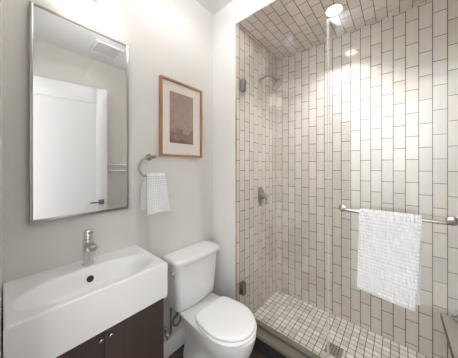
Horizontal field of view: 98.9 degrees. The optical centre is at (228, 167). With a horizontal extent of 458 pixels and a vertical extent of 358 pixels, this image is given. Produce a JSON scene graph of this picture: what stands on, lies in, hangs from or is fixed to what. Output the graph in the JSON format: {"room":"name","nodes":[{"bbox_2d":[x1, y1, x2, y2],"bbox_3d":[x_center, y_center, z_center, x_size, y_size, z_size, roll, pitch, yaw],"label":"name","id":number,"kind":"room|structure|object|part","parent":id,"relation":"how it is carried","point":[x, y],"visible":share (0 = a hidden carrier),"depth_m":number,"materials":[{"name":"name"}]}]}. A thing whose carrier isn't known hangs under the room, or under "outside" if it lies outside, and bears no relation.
{"room":"bathroom","nodes":[
{"label":"bathroom","id":0,"kind":"room"},
{"bbox_2d":[0,0,0,357],"bbox_3d":[-0.317,0.032,0.193,1.592,2.597,0.118,0,0,41],"label":"wall","id":1,"kind":"structure","parent":0,"point":[0,0],"depth_m":0.42,"materials":[{"name":"white paint"}]},
{"bbox_2d":[1,0,212,357],"bbox_3d":[-0.549,0.032,1.219,0.100,2.597,1.369,0,0,41],"label":"wall","id":2,"kind":"structure","parent":0,"point":[173,39],"depth_m":1.14,"materials":[{"name":"white paint"}]},
{"bbox_2d":[29,1,128,222],"bbox_3d":[-0.696,-0.227,0.954,0.024,0.909,0.390,0,0,41],"label":"wall mirror","id":3,"kind":"object","parent":2,"relation":"attached to","point":[79,74],"visible":1,"depth_m":0.91,"materials":[{"name":"grey mirror"}]},
{"bbox_2d":[57,0,118,29],"bbox_3d":[-0.669,-0.807,0.923,0.106,0.175,0.263,0,0,41],"label":"vanity light","id":4,"kind":"object","parent":2,"relation":"attached to","point":[108,10],"visible":1,"depth_m":0.95,"materials":[{"name":"white glass"}]},
{"bbox_3d":[-0.707,-0.780,0.865,0.088,0.120,0.088,0,0,41],"label":"lamp shade","id":5,"kind":"part","parent":4,"relation":"part of","materials":[{"name":"white glass"}]},
{"bbox_3d":[-0.605,-0.780,0.983,0.088,0.120,0.088,0,0,41],"label":"lamp shade","id":6,"kind":"part","parent":4,"relation":"part of","materials":[{"name":"white glass"}]},
{"bbox_2d":[138,154,155,176],"bbox_3d":[-0.471,-0.013,1.175,0.076,0.139,0.167,0,0,41],"label":"towel ring","id":7,"kind":"object","parent":2,"relation":"attached to","point":[148,157],"visible":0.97,"depth_m":1.13,"materials":[{"name":"silver metal"}]},
{"bbox_2d":[141,173,169,214],"bbox_3d":[-0.440,0.152,1.179,0.062,0.238,0.163,0,0,41],"label":"hand towel","id":8,"kind":"object","parent":7,"relation":"hanging from","point":[154,193],"visible":1,"depth_m":1.15,"materials":[{"name":"white fabric"}]},
{"bbox_2d":[164,308,181,340],"bbox_3d":[-0.369,0.996,1.288,0.081,0.179,0.160,0,0,41],"label":"supply valve","id":9,"kind":"object","parent":2,"relation":"attached to","point":[167,336],"visible":0.63,"depth_m":1.26,"materials":[{"name":"silver metal"}]},
{"bbox_2d":[164,326,185,357],"bbox_3d":[-0.334,1.194,1.381,0.014,0.113,0.642,0,0,41],"label":"baseboard","id":10,"kind":"structure","parent":2,"relation":"attached to","point":[177,339],"depth_m":1.33,"materials":[{"name":"white paint"}]},
{"bbox_2d":[159,75,201,157],"bbox_3d":[-0.327,-0.332,1.378,0.026,0.512,0.348,0,0,41],"label":"framed picture","id":11,"kind":"object","parent":2,"relation":"attached to","point":[180,104],"visible":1,"depth_m":1.36,"materials":[{"name":"white paper"}]},
{"bbox_2d":[170,91,192,144],"bbox_3d":[-0.330,-0.340,1.376,0.002,0.344,0.196,0,0,41],"label":"art print","id":12,"kind":"object","parent":11,"relation":"attached to","point":[181,103],"depth_m":1.37},
{"bbox_3d":[-0.327,-0.581,1.378,0.026,0.014,0.321,0,0,41],"label":"frame rail","id":13,"kind":"part","parent":11,"relation":"part of","materials":[{"name":"brown wood"}]},
{"bbox_3d":[-0.327,-0.083,1.378,0.026,0.014,0.321,0,0,41],"label":"frame rail","id":14,"kind":"part","parent":11,"relation":"part of","materials":[{"name":"brown wood"}]},
{"bbox_2d":[196,0,233,14],"bbox_3d":[0.095,-1.307,0.671,1.792,0.080,1.380,0,0,41],"label":"ceiling","id":15,"kind":"structure","parent":0,"point":[213,6],"depth_m":1.52,"materials":[{"name":"white paint"}]},
{"bbox_2d":[167,343,268,357],"bbox_3d":[0.059,1.290,0.629,1.592,0.080,1.270,0,0,41],"label":"floor","id":16,"kind":"structure","parent":0,"point":[255,353],"depth_m":1.31,"materials":[{"name":"tile"}]},
{"bbox_2d":[56,298,163,357],"bbox_3d":[-0.584,0.930,0.840,0.340,0.640,0.497,0,0,41],"label":"vanity cabinet","id":17,"kind":"object","parent":16,"relation":"on","point":[141,334],"visible":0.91,"depth_m":0.82,"materials":[{"name":"brown wood"}]},
{"bbox_3d":[-0.559,0.884,0.655,0.019,0.541,0.246,0,0,41],"label":"door","id":18,"kind":"part","parent":17,"relation":"part of","materials":[{"name":"brown wood"}]},
{"bbox_2d":[3,245,166,357],"bbox_3d":[-0.585,0.529,0.846,0.331,0.159,0.512,0,0,41],"label":"vanity sink","id":19,"kind":"object","parent":17,"relation":"in","point":[49,313],"visible":0.98,"depth_m":0.74,"materials":[{"name":"white ceramic"}]},
{"bbox_2d":[82,229,96,265],"bbox_3d":[-0.633,0.368,0.892,0.114,0.164,0.048,0,0,41],"label":"faucet","id":20,"kind":"object","parent":19,"relation":"on","point":[88,246],"visible":1,"depth_m":0.90,"materials":[{"name":"silver metal"}]},
{"bbox_3d":[-0.621,0.355,0.882,0.084,0.026,0.030,0,0,41],"label":"spout","id":21,"kind":"part","parent":20,"relation":"part of","materials":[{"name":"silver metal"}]},
{"bbox_3d":[-0.397,0.884,0.844,0.019,0.541,0.246,0,0,41],"label":"door","id":22,"kind":"part","parent":17,"relation":"part of","materials":[{"name":"brown wood"}]},
{"bbox_2d":[163,240,256,357],"bbox_3d":[-0.094,0.909,1.217,0.587,0.682,0.392,0,0,41],"label":"toilet","id":23,"kind":"object","parent":16,"relation":"on","point":[216,326],"visible":0.99,"depth_m":1.20,"materials":[{"name":"white ceramic"}]},
{"bbox_3d":[-0.245,0.589,1.353,0.182,0.041,0.384,0,0,41],"label":"tank lid","id":24,"kind":"part","parent":23,"relation":"part of","materials":[{"name":"white ceramic"}]},
{"bbox_3d":[-0.247,0.756,1.351,0.160,0.293,0.356,0,0,41],"label":"tank","id":25,"kind":"part","parent":23,"relation":"part of","materials":[{"name":"white ceramic"}]},
{"bbox_3d":[-0.083,1.077,1.205,0.554,0.346,0.292,0,0,41],"label":"bowl","id":26,"kind":"part","parent":23,"relation":"part of","materials":[{"name":"white ceramic"}]},
{"bbox_3d":[-0.006,0.873,1.139,0.331,0.021,0.296,0,0,41],"label":"seat lid","id":27,"kind":"part","parent":23,"relation":"part of","materials":[{"name":"white plastic"}]},
{"bbox_3d":[0.000,0.894,1.134,0.328,0.018,0.304,0,0,41],"label":"seat","id":28,"kind":"part","parent":23,"relation":"part of","materials":[{"name":"white plastic"}]},
{"bbox_2d":[213,0,272,299],"bbox_3d":[0.718,0.032,1.392,1.792,2.597,0.748,0,0,41],"label":"wall","id":29,"kind":"structure","parent":0,"point":[224,20],"depth_m":1.54,"materials":[{"name":"white paint"}]},
{"bbox_2d":[235,0,275,300],"bbox_3d":[0.564,0.027,1.032,1.356,2.214,0.006,0,0,41],"label":"trim","id":30,"kind":"structure","parent":29,"relation":"attached to","point":[273,0],"depth_m":1.47,"materials":[{"name":"white paint"}]},
{"bbox_2d":[254,337,286,357],"bbox_3d":[0.598,1.231,1.062,1.343,0.138,0.090,0,0,41],"label":"trim","id":31,"kind":"structure","parent":29,"relation":"attached to","point":[260,345],"depth_m":1.30,"materials":[{"name":"tile"}]},
{"bbox_2d":[239,19,327,357],"bbox_3d":[0.325,0.149,1.305,0.611,1.969,0.056,0,0,41],"label":"shower door","id":32,"kind":"structure","parent":29,"relation":"attached to","point":[242,82],"depth_m":1.18,"materials":[{"name":"clear glass"}]},
{"bbox_2d":[237,25,276,313],"bbox_3d":[0.271,0.109,1.720,0.012,2.382,0.660,0,0,41],"label":"wall","id":33,"kind":"structure","parent":0,"point":[257,106],"depth_m":1.66,"materials":[{"name":"tile"}]},
{"bbox_2d":[258,187,267,204],"bbox_3d":[0.306,0.250,1.700,0.068,0.166,0.104,0,0,41],"label":"shower valve","id":34,"kind":"object","parent":33,"relation":"attached to","point":[261,196],"visible":1,"depth_m":1.69,"materials":[{"name":"grey metal"}]},
{"bbox_2d":[259,75,282,88],"bbox_3d":[0.353,-0.721,1.647,0.208,0.131,0.090,0,0,41],"label":"showerhead","id":35,"kind":"object","parent":33,"relation":"attached to","point":[277,82],"visible":1,"depth_m":1.61,"materials":[{"name":"grey metal"}]},
{"bbox_2d":[255,318,321,357],"bbox_3d":[0.598,1.149,1.062,1.343,0.027,0.115,0,0,41],"label":"shower curb","id":36,"kind":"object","parent":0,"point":[275,343],"depth_m":1.26,"materials":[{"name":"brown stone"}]},
{"bbox_2d":[328,18,329,357],"bbox_3d":[0.834,0.150,0.866,0.723,1.970,0.018,0,0,41],"label":"glass screen","id":37,"kind":"object","parent":36,"relation":"on","point":[328,18],"visible":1,"depth_m":1.10,"materials":[{"name":"clear glass"}]},
{"bbox_2d":[339,204,457,225],"bbox_3d":[0.738,0.217,0.899,0.429,0.039,0.065,0,0,41],"label":"towel bar","id":38,"kind":"object","parent":37,"relation":"attached to","point":[452,221],"visible":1,"depth_m":0.79,"materials":[{"name":"grey metal"}]},
{"bbox_2d":[357,208,421,311],"bbox_3d":[0.713,0.397,0.886,0.225,0.400,0.060,0,0,41],"label":"bath towel","id":39,"kind":"object","parent":38,"relation":"hanging from","point":[389,243],"visible":1,"depth_m":0.86,"materials":[{"name":"white fabric"}]},
{"bbox_2d":[237,0,430,59],"bbox_3d":[0.780,-1.076,1.273,1.343,0.012,0.648,0,0,41],"label":"ceiling","id":40,"kind":"structure","parent":0,"point":[283,28],"depth_m":1.43,"materials":[{"name":"tile"}]},
{"bbox_2d":[325,3,343,16],"bbox_3d":[0.714,-1.067,1.332,0.112,0.006,0.112,0,0,41],"label":"recessed light","id":41,"kind":"object","parent":40,"relation":"in","point":[335,9],"visible":1,"depth_m":1.32,"materials":[{"name":"white paint"}]},
{"bbox_2d":[253,290,429,357],"bbox_3d":[0.809,1.260,1.307,1.343,0.080,0.557,0,0,41],"label":"floor","id":42,"kind":"structure","parent":0,"point":[302,322],"depth_m":1.47,"materials":[{"name":"tile"}]},
{"bbox_2d":[324,342,343,357],"bbox_3d":[0.698,1.218,1.306,0.100,0.004,0.100,0,0,41],"label":"floor drain","id":43,"kind":"object","parent":42,"relation":"on","point":[336,351],"visible":0.81,"depth_m":1.30,"materials":[{"name":"silver metal"}]},
{"bbox_2d":[277,0,457,357],"bbox_3d":[1.024,0.109,1.556,1.343,2.382,0.100,0,0,41],"label":"wall","id":44,"kind":"structure","parent":0,"point":[394,79],"depth_m":1.45,"materials":[{"name":"tile"}]},
{"bbox_2d":[440,313,457,357],"bbox_3d":[1.244,0.923,0.959,0.230,0.026,0.517,0,0,41],"label":"shower bench","id":45,"kind":"object","parent":44,"relation":"attached to","point":[450,326],"visible":1,"depth_m":1.08,"materials":[{"name":"beige stone"}]},
{"bbox_2d":[452,314,457,322],"bbox_3d":[1.369,0.897,1.150,0.082,0.024,0.082,0,0,41],"label":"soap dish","id":46,"kind":"object","parent":45,"relation":"on","point":[455,318],"visible":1,"depth_m":1.16,"materials":[{"name":"silver metal"}]}
]}

